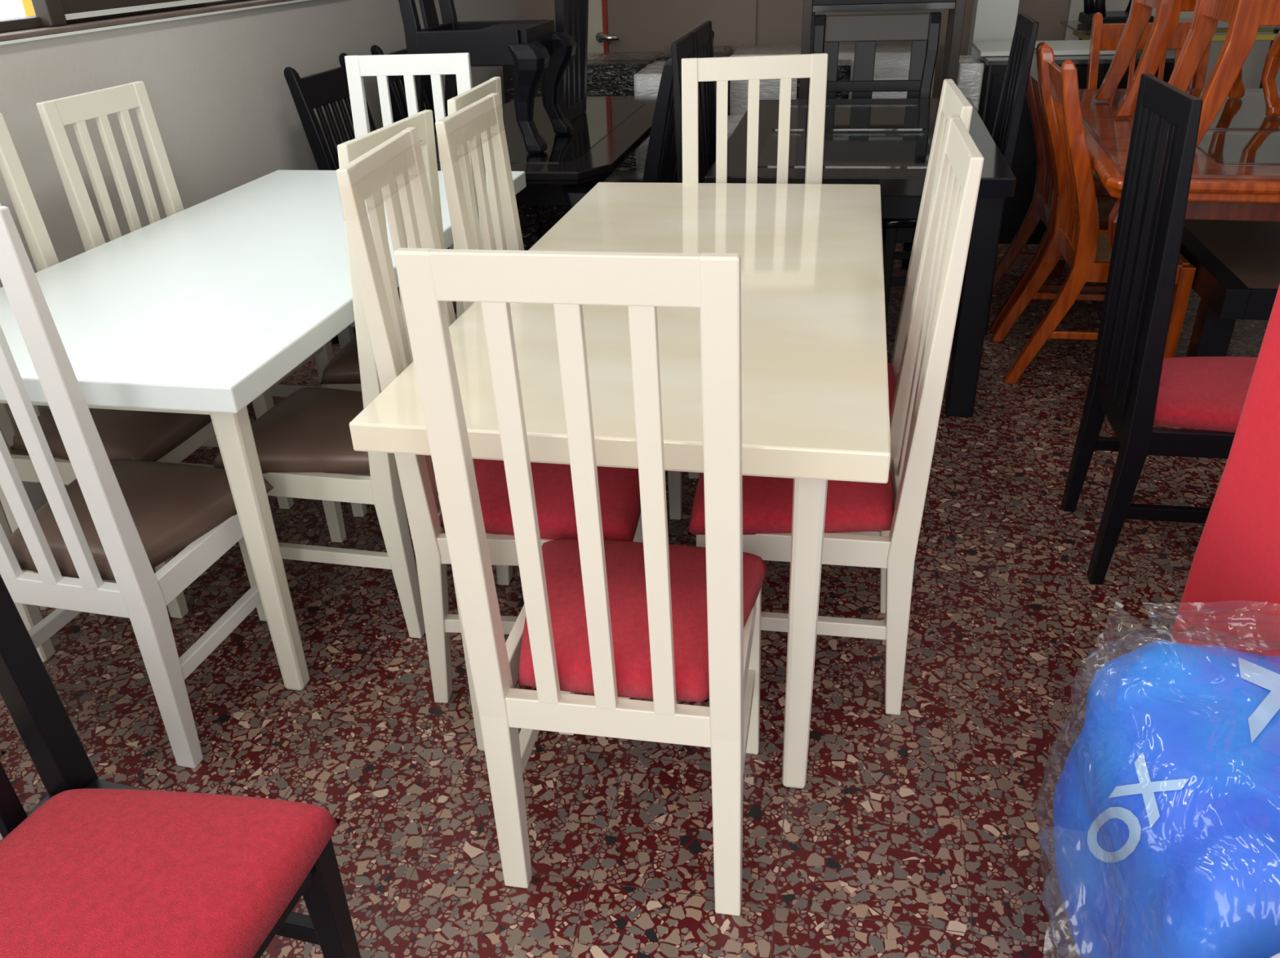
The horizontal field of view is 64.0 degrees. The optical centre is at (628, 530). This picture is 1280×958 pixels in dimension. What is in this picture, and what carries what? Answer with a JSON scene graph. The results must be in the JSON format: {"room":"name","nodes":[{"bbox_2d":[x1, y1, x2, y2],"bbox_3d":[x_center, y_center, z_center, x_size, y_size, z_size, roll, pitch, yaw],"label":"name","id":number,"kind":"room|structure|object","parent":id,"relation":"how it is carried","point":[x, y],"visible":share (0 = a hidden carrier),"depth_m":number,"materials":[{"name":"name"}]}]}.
{"room":"store","nodes":[
{"label":"store","id":0,"kind":"room"},
{"bbox_2d":[0,0,524,511],"bbox_3d":[-1.724,-1.273,2.256,0.202,2.900,9.600,4,31,11],"label":"wall","id":1,"kind":"structure","parent":0,"point":[227,117],"depth_m":3.36,"materials":[{"name":"white paint"}]},
{"bbox_2d":[0,0,309,44],"bbox_3d":[-1.674,-1.757,2.294,0.214,1.208,4.030,4,31,11],"label":"window","id":2,"kind":"structure","parent":1,"relation":"in","point":[52,18],"depth_m":2.93,"materials":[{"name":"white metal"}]},
{"bbox_2d":[0,242,1268,957],"bbox_3d":[1.359,1.091,0.987,7.150,0.100,13.300,4,31,11],"label":"floor","id":3,"kind":"structure","parent":0,"point":[913,833],"depth_m":2.11,"materials":[{"name":"red stone"}]},
{"bbox_2d":[0,749,7,839],"bbox_3d":[-1.198,0.293,1.318,0.469,1.116,0.432,5,31,12],"label":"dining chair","id":4,"kind":"object","parent":3,"relation":"on","point":[2,753],"visible":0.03,"depth_m":1.52,"materials":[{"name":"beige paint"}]},
{"bbox_2d":[0,749,7,758],"bbox_3d":[-1.165,0.388,1.366,0.407,0.072,0.432,5,31,12],"label":"seat cushion","id":5,"kind":"object","parent":4,"relation":"on","point":[2,752],"depth_m":1.52,"materials":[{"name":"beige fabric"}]},
{"bbox_2d":[21,0,35,16],"bbox_3d":[-1.764,-1.568,3.057,0.060,2.600,0.060,4,31,11],"label":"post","id":6,"kind":"object","parent":3,"relation":"on","point":[28,6],"visible":0.07,"depth_m":3.04,"materials":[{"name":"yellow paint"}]},
{"bbox_2d":[0,112,215,617],"bbox_3d":[-1.287,-0.383,2.473,0.469,1.116,0.432,5,31,12],"label":"dining chair","id":7,"kind":"object","parent":3,"relation":"on","point":[124,434],"visible":0.26,"depth_m":2.44,"materials":[{"name":"beige paint"}]},
{"bbox_2d":[12,408,212,461],"bbox_3d":[-1.254,-0.287,2.522,0.407,0.072,0.432,5,31,12],"label":"seat cushion","id":8,"kind":"object","parent":7,"relation":"on","point":[124,434],"depth_m":2.41,"materials":[{"name":"brown leather"}]},
{"bbox_2d":[0,205,302,768],"bbox_3d":[-1.042,-0.126,2.020,0.432,1.116,0.469,6,31,13],"label":"dining chair","id":9,"kind":"object","parent":3,"relation":"on","point":[108,528],"visible":0.79,"depth_m":1.92,"materials":[{"name":"white paint"}]},
{"bbox_2d":[7,459,273,580],"bbox_3d":[-1.031,-0.049,2.100,0.432,0.072,0.407,6,31,13],"label":"seat cushion","id":10,"kind":"object","parent":9,"relation":"on","point":[174,508],"depth_m":2.04,"materials":[{"name":"brown leather"}]},
{"bbox_2d":[0,573,360,957],"bbox_3d":[-0.668,0.348,1.188,0.469,1.116,0.432,6,32,14],"label":"dining chair","id":11,"kind":"object","parent":3,"relation":"on","point":[97,868],"visible":1,"depth_m":1.27,"materials":[{"name":"red fabric"}]},
{"bbox_2d":[0,787,342,957],"bbox_3d":[-0.635,0.444,1.235,0.407,0.072,0.432,6,32,14],"label":"seat cushion","id":12,"kind":"object","parent":11,"relation":"on","point":[90,872],"depth_m":1.24,"materials":[{"name":"red fabric"}]},
{"bbox_2d":[35,80,333,508],"bbox_3d":[-1.177,-0.664,2.945,0.469,1.116,0.432,5,31,12],"label":"dining chair","id":13,"kind":"object","parent":3,"relation":"on","point":[55,113],"visible":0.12,"depth_m":2.78,"materials":[{"name":"beige paint"}]},
{"bbox_2d":[0,169,526,689],"bbox_3d":[-0.923,-0.400,2.812,0.872,0.777,1.814,4,31,11],"label":"dining table","id":14,"kind":"object","parent":3,"relation":"on","point":[202,308],"visible":0.58,"depth_m":2.19,"materials":[{"name":"white wood"}]},
{"bbox_2d":[213,109,444,638],"bbox_3d":[-0.676,-0.345,2.368,0.469,1.116,0.432,5,31,12],"label":"dining chair","id":15,"kind":"object","parent":3,"relation":"on","point":[304,443],"visible":0.44,"depth_m":2.29,"materials":[{"name":"beige paint"}]},
{"bbox_2d":[213,386,369,473],"bbox_3d":[-0.703,-0.255,2.429,0.407,0.072,0.432,5,31,12],"label":"seat cushion","id":16,"kind":"object","parent":15,"relation":"on","point":[308,431],"depth_m":2.32,"materials":[{"name":"brown leather"}]},
{"bbox_2d":[284,53,448,343],"bbox_3d":[-0.938,-1.326,4.119,0.535,1.050,0.496,4,31,11],"label":"spindle chair","id":17,"kind":"object","parent":3,"relation":"on","point":[309,92],"visible":0.14,"depth_m":3.88,"materials":[{"name":"black paint"}]},
{"bbox_2d":[370,44,437,139],"bbox_3d":[-0.786,-1.712,4.768,0.534,1.050,0.496,4,31,11],"label":"spindle chair","id":18,"kind":"object","parent":3,"relation":"on","point":[399,106],"visible":0.1,"depth_m":4.51,"materials":[{"name":"black paint"}]},
{"bbox_2d":[337,52,472,350],"bbox_3d":[-0.722,-0.933,3.372,0.432,1.116,0.469,2,31,8],"label":"dining chair","id":19,"kind":"object","parent":3,"relation":"on","point":[408,65],"visible":0.2,"depth_m":3.31,"materials":[{"name":"white paint"}]},
{"bbox_2d":[319,76,502,516],"bbox_3d":[-0.576,-0.616,2.823,0.469,1.116,0.432,3,31,8],"label":"dining chair","id":20,"kind":"object","parent":3,"relation":"on","point":[342,371],"visible":0.19,"depth_m":2.73,"materials":[{"name":"beige paint"}]},
{"bbox_2d":[319,336,360,384],"bbox_3d":[-0.603,-0.524,2.882,0.407,0.072,0.432,3,31,8],"label":"seat cushion","id":21,"kind":"object","parent":20,"relation":"on","point":[344,368],"depth_m":2.74,"materials":[{"name":"brown leather"}]},
{"bbox_2d":[336,127,643,702],"bbox_3d":[-0.204,-0.206,2.099,0.470,1.116,0.432,1,31,6],"label":"dining chair","id":22,"kind":"object","parent":3,"relation":"on","point":[360,180],"visible":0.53,"depth_m":1.99,"materials":[{"name":"beige paint"}]},
{"bbox_2d":[440,458,640,541],"bbox_3d":[-0.170,-0.112,2.151,0.407,0.072,0.432,1,31,6],"label":"seat cushion","id":23,"kind":"object","parent":22,"relation":"on","point":[619,487],"depth_m":2.03,"materials":[{"name":"red fabric"}]},
{"bbox_2d":[516,205,568,250],"bbox_3d":[-0.418,-1.223,4.387,0.300,0.564,0.761,4,31,11],"label":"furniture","id":24,"kind":"object","parent":3,"relation":"on","point":[535,221],"visible":0.07,"depth_m":3.99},
{"bbox_2d":[435,95,657,211],"bbox_3d":[-0.300,-1.341,4.401,0.820,0.748,1.760,4,31,11],"label":"table","id":25,"kind":"object","parent":3,"relation":"on","point":[611,129],"visible":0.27,"depth_m":3.81,"materials":[{"name":"black"}]},
{"bbox_2d":[398,0,576,153],"bbox_3d":[-0.533,-1.923,3.680,0.581,1.000,0.509,4,31,11],"label":"chair","id":26,"kind":"object","parent":25,"relation":"on","point":[536,51],"visible":0.85,"depth_m":3.64,"materials":[{"name":"black paint"}]},
{"bbox_2d":[554,0,588,121],"bbox_3d":[-0.034,-2.216,4.030,0.469,1.116,0.432,4,31,11],"label":"dining chair","id":27,"kind":"object","parent":25,"relation":"on","point":[571,16],"visible":0.8,"depth_m":4.26,"materials":[{"name":"black paint"}]},
{"bbox_2d":[435,93,682,585],"bbox_3d":[-0.107,-0.434,2.482,0.470,1.116,0.432,3,31,9],"label":"dining chair","id":28,"kind":"object","parent":3,"relation":"on","point":[483,116],"visible":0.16,"depth_m":2.32,"materials":[{"name":"beige paint"}]},
{"bbox_2d":[393,247,767,915],"bbox_3d":[-0.004,0.044,1.659,0.437,1.116,0.469,4,31,10],"label":"dining chair","id":29,"kind":"object","parent":3,"relation":"on","point":[660,621],"visible":1,"depth_m":1.43,"materials":[{"name":"beige paint"}]},
{"bbox_2d":[517,538,767,702],"bbox_3d":[0.008,0.122,1.740,0.432,0.072,0.407,4,31,10],"label":"seat cushion","id":30,"kind":"object","parent":29,"relation":"on","point":[624,560],"depth_m":1.66,"materials":[{"name":"red fabric"}]},
{"bbox_2d":[502,51,666,171],"bbox_3d":[-0.231,-2.498,6.301,0.853,0.812,0.680,4,31,11],"label":"furniture","id":31,"kind":"object","parent":3,"relation":"on","point":[608,73],"visible":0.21,"depth_m":5.87,"materials":[{"name":"clear plastic"}]},
{"bbox_2d":[559,56,676,219],"bbox_3d":[-0.013,-1.326,4.058,0.535,1.050,0.496,4,31,11],"label":"spindle chair","id":32,"kind":"object","parent":3,"relation":"on","point":[660,164],"visible":0.18,"depth_m":3.73,"materials":[{"name":"black paint"}]},
{"bbox_2d":[349,182,891,788],"bbox_3d":[0.155,-0.248,2.478,0.835,0.780,1.767,4,31,11],"label":"dining table","id":33,"kind":"object","parent":3,"relation":"on","point":[815,393],"visible":0.73,"depth_m":1.84,"materials":[{"name":"beige paint"}]},
{"bbox_2d":[634,60,666,170],"bbox_3d":[0.251,-2.110,5.614,0.311,0.806,0.642,4,31,11],"label":"furniture","id":34,"kind":"object","parent":3,"relation":"on","point":[647,80],"visible":0.11,"depth_m":5.21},
{"bbox_2d":[603,30,714,182],"bbox_3d":[0.101,-1.617,4.546,0.534,1.050,0.496,4,31,11],"label":"dining chair","id":35,"kind":"object","parent":3,"relation":"on","point":[623,175],"visible":0.08,"depth_m":4.58,"materials":[{"name":"black paint"}]},
{"bbox_2d":[603,170,644,182],"bbox_3d":[0.043,-1.564,4.591,0.390,0.050,0.478,4,31,11],"label":"seat cushion","id":36,"kind":"object","parent":35,"relation":"on","point":[623,175],"depth_m":4.59,"materials":[{"name":"fabric"}]},
{"bbox_2d":[671,31,705,182],"bbox_3d":[0.427,-1.178,3.711,0.469,1.116,0.432,4,31,11],"label":"dining chair","id":37,"kind":"object","parent":3,"relation":"on","point":[685,46],"visible":0.12,"depth_m":3.45,"materials":[{"name":"black paint"}]},
{"bbox_2d":[656,45,731,115],"bbox_3d":[0.412,-2.505,6.247,0.369,0.834,0.613,4,31,11],"label":"furniture","id":38,"kind":"object","parent":3,"relation":"on","point":[718,51],"visible":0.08,"depth_m":6.04,"materials":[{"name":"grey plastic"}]},
{"bbox_2d":[691,20,715,175],"bbox_3d":[0.518,-1.409,4.098,0.469,1.116,0.432,4,31,11],"label":"dining chair","id":39,"kind":"object","parent":3,"relation":"on","point":[704,33],"visible":0.14,"depth_m":4.00,"materials":[{"name":"black paint"}]},
{"bbox_2d":[727,114,744,140],"bbox_3d":[0.517,-1.750,5.160,0.167,0.626,0.260,4,31,11],"label":"furniture","id":40,"kind":"object","parent":3,"relation":"on","point":[733,121],"visible":0.06,"depth_m":4.93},
{"bbox_2d":[681,53,827,478],"bbox_3d":[0.373,-0.748,2.983,0.432,1.116,0.469,-1,30,2],"label":"dining chair","id":41,"kind":"object","parent":3,"relation":"on","point":[784,68],"visible":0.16,"depth_m":2.95,"materials":[{"name":"beige paint"}]},
{"bbox_2d":[796,58,851,99],"bbox_3d":[1.075,-2.179,5.695,0.280,0.787,0.370,4,31,11],"label":"furniture","id":42,"kind":"object","parent":3,"relation":"on","point":[844,66],"visible":0.11,"depth_m":5.38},
{"bbox_2d":[729,42,935,115],"bbox_3d":[1.200,-2.458,6.122,1.132,0.825,0.599,4,31,11],"label":"furniture","id":43,"kind":"object","parent":3,"relation":"on","point":[888,55],"visible":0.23,"depth_m":5.83,"materials":[{"name":"clear plastic"}]},
{"bbox_2d":[687,114,983,714],"bbox_3d":[0.374,-0.212,2.070,0.469,1.116,0.432,4,31,10],"label":"dining chair","id":44,"kind":"object","parent":3,"relation":"on","point":[867,524],"visible":0.51,"depth_m":1.98,"materials":[{"name":"beige paint"}]},
{"bbox_2d":[687,469,894,534],"bbox_3d":[0.347,-0.121,2.130,0.407,0.072,0.432,4,31,10],"label":"seat cushion","id":45,"kind":"object","parent":44,"relation":"on","point":[851,506],"depth_m":1.99,"materials":[{"name":"red fabric"}]},
{"bbox_2d":[704,97,1016,417],"bbox_3d":[0.846,-1.112,3.899,0.905,0.783,1.585,4,31,11],"label":"table","id":46,"kind":"object","parent":3,"relation":"on","point":[886,143],"visible":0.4,"depth_m":3.30,"materials":[{"name":"black wood"}]},
{"bbox_2d":[813,11,941,269],"bbox_3d":[1.041,-1.629,4.463,0.528,1.090,0.521,4,31,11],"label":"chair","id":47,"kind":"object","parent":3,"relation":"on","point":[923,29],"visible":0.43,"depth_m":4.42,"materials":[{"name":"black paint"}]},
{"bbox_2d":[798,0,966,99],"bbox_3d":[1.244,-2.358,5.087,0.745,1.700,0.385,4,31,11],"label":"chair","id":48,"kind":"object","parent":3,"relation":"on","point":[956,8],"visible":0.34,"depth_m":4.85,"materials":[{"name":"black wood"}]},
{"bbox_2d":[871,70,909,98],"bbox_3d":[1.441,-2.134,5.652,0.320,0.727,0.340,4,31,11],"label":"furniture","id":49,"kind":"object","parent":3,"relation":"on","point":[878,74],"visible":0.06,"depth_m":5.39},
{"bbox_2d":[887,79,973,416],"bbox_3d":[0.498,-0.466,2.494,0.469,1.116,0.432,3,31,9],"label":"dining chair","id":50,"kind":"object","parent":3,"relation":"on","point":[953,101],"visible":0.12,"depth_m":2.44,"materials":[{"name":"beige paint"}]},
{"bbox_2d":[887,361,896,416],"bbox_3d":[0.471,-0.374,2.553,0.407,0.072,0.432,3,31,9],"label":"seat cushion","id":51,"kind":"object","parent":50,"relation":"on","point":[891,367],"depth_m":2.51,"materials":[{"name":"red fabric"}]},
{"bbox_2d":[881,13,1039,334],"bbox_3d":[1.236,-1.378,3.996,0.469,1.116,0.432,4,31,11],"label":"dining chair","id":52,"kind":"object","parent":3,"relation":"on","point":[1005,134],"visible":0.3,"depth_m":3.88,"materials":[{"name":"black paint"}]},
{"bbox_2d":[881,218,917,228],"bbox_3d":[1.209,-1.287,4.057,0.407,0.072,0.432,4,31,11],"label":"seat cushion","id":53,"kind":"object","parent":52,"relation":"on","point":[886,223],"depth_m":3.92,"materials":[{"name":"black fabric"}]},
{"bbox_2d":[955,54,984,111],"bbox_3d":[1.708,-1.990,5.291,0.116,0.825,0.389,4,31,11],"label":"furniture","id":54,"kind":"object","parent":3,"relation":"on","point":[971,67],"visible":0.27,"depth_m":4.97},
{"bbox_2d":[967,0,1019,59],"bbox_3d":[1.959,-2.919,5.402,0.210,2.300,0.200,4,31,11],"label":"board","id":55,"kind":"object","parent":3,"relation":"on","point":[992,20],"visible":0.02,"depth_m":5.42,"materials":[{"name":"white"}]},
{"bbox_2d":[988,41,1117,332],"bbox_3d":[1.732,-1.345,3.971,0.534,1.050,0.496,4,31,11],"label":"spindle chair","id":56,"kind":"object","parent":3,"relation":"on","point":[1043,205],"visible":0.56,"depth_m":4.04,"materials":[{"name":"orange wood"}]},
{"bbox_2d":[977,48,1189,244],"bbox_3d":[2.191,-1.910,5.101,0.920,0.850,0.470,4,31,11],"label":"base cabinet","id":57,"kind":"object","parent":3,"relation":"on","point":[1024,162],"visible":0.24,"depth_m":4.92,"materials":[{"name":"black paint"}]},
{"bbox_2d":[972,40,1115,56],"bbox_3d":[2.054,-2.386,5.056,0.640,0.020,0.480,4,31,11],"label":"board","id":58,"kind":"object","parent":57,"relation":"on","point":[1060,47],"visible":0.49,"depth_m":4.99,"materials":[{"name":"white"}]},
{"bbox_2d":[991,44,1195,383],"bbox_3d":[1.626,-1.073,3.517,0.534,1.050,0.496,4,31,11],"label":"spindle chair","id":59,"kind":"object","parent":3,"relation":"on","point":[1077,235],"visible":0.82,"depth_m":3.47,"materials":[{"name":"orange wood"}]},
{"bbox_2d":[1085,12,1212,195],"bbox_3d":[2.275,-1.704,4.546,0.496,1.050,0.534,4,31,11],"label":"spindle chair","id":60,"kind":"object","parent":3,"relation":"on","point":[1104,37],"visible":0.17,"depth_m":4.52,"materials":[{"name":"orange wood"}]},
{"bbox_2d":[1035,614,1279,957],"bbox_3d":[1.016,0.465,1.418,0.917,0.562,0.599,1,31,5],"label":"plastic bag","id":61,"kind":"object","parent":3,"relation":"on","point":[1166,804],"visible":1,"depth_m":1.35,"materials":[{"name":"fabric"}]},
{"bbox_2d":[1061,73,1257,584],"bbox_3d":[1.375,-0.438,2.388,0.469,1.116,0.432,4,31,10],"label":"dining chair","id":62,"kind":"object","parent":3,"relation":"on","point":[1132,383],"visible":0.84,"depth_m":2.34,"materials":[{"name":"black paint"}]},
{"bbox_2d":[1153,355,1257,432],"bbox_3d":[1.409,-0.343,2.437,0.407,0.072,0.432,4,31,10],"label":"seat cushion","id":63,"kind":"object","parent":62,"relation":"on","point":[1202,394],"depth_m":2.35,"materials":[{"name":"red fabric"}]},
{"bbox_2d":[1048,88,1279,401],"bbox_3d":[2.278,-1.077,3.741,1.350,0.784,1.850,6,31,13],"label":"table","id":64,"kind":"object","parent":3,"relation":"on","point":[1236,171],"visible":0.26,"depth_m":3.15,"materials":[{"name":"brown wood"}]},
{"bbox_2d":[1094,0,1279,116],"bbox_3d":[2.088,-2.056,3.606,0.573,1.050,0.548,4,31,11],"label":"chair","id":65,"kind":"object","parent":64,"relation":"on","point":[1167,13],"visible":0.72,"depth_m":3.65,"materials":[{"name":"orange wood"}]},
{"bbox_2d":[1156,0,1279,146],"bbox_3d":[2.039,-1.750,3.088,0.573,1.050,0.548,4,31,11],"label":"chair","id":66,"kind":"object","parent":64,"relation":"on","point":[1244,17],"visible":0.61,"depth_m":3.13,"materials":[{"name":"orange wood"}]},
{"bbox_2d":[1059,17,1279,88],"bbox_3d":[2.968,-2.276,5.609,1.200,0.912,0.600,4,31,11],"label":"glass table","id":67,"kind":"object","parent":3,"relation":"on","point":[1081,30],"visible":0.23,"depth_m":5.34,"materials":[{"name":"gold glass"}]},
{"bbox_2d":[1078,0,1154,27],"bbox_3d":[2.565,-2.901,5.295,0.307,0.505,0.388,4,31,11],"label":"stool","id":68,"kind":"object","parent":67,"relation":"on","point":[1091,7],"visible":0.52,"depth_m":5.32,"materials":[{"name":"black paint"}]},
{"bbox_2d":[1168,284,1279,655],"bbox_3d":[1.292,-0.024,1.674,0.496,1.130,0.350,-2,30,0],"label":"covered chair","id":69,"kind":"object","parent":3,"relation":"on","point":[1233,584],"visible":0.38,"depth_m":1.74,"materials":[{"name":"red fabric"}]},
{"bbox_2d":[1179,219,1279,356],"bbox_3d":[2.197,-0.759,3.535,0.622,0.451,1.020,4,31,11],"label":"table","id":70,"kind":"object","parent":3,"relation":"on","point":[1237,263],"visible":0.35,"depth_m":3.26,"materials":[{"name":"brown laminate"}]},
{"bbox_2d":[1270,952,1279,957],"bbox_3d":[0.787,0.662,1.044,0.340,0.620,0.280,3,31,9],"label":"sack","id":71,"kind":"object","parent":3,"relation":"on","point":[1277,955],"visible":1,"depth_m":1.05,"materials":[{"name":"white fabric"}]},
{"bbox_2d":[522,0,1279,97],"bbox_3d":[2.618,-3.483,5.725,7.100,2.900,0.230,4,31,11],"label":"wall","id":72,"kind":"structure","parent":0,"point":[778,21],"depth_m":6.07,"materials":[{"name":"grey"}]},
{"bbox_2d":[587,0,604,52],"bbox_3d":[-0.271,-3.635,6.178,0.208,2.900,0.050,4,31,11],"label":"trim","id":73,"kind":"structure","parent":72,"relation":"attached to","point":[595,10],"depth_m":6.41,"materials":[{"name":"beige wood"}]},
{"bbox_2d":[595,0,756,55],"bbox_3d":[0.281,-3.245,6.227,0.993,2.140,0.143,4,31,11],"label":"door","id":74,"kind":"structure","parent":72,"relation":"in","point":[628,25],"depth_m":6.33,"materials":[{"name":"brown wood"}]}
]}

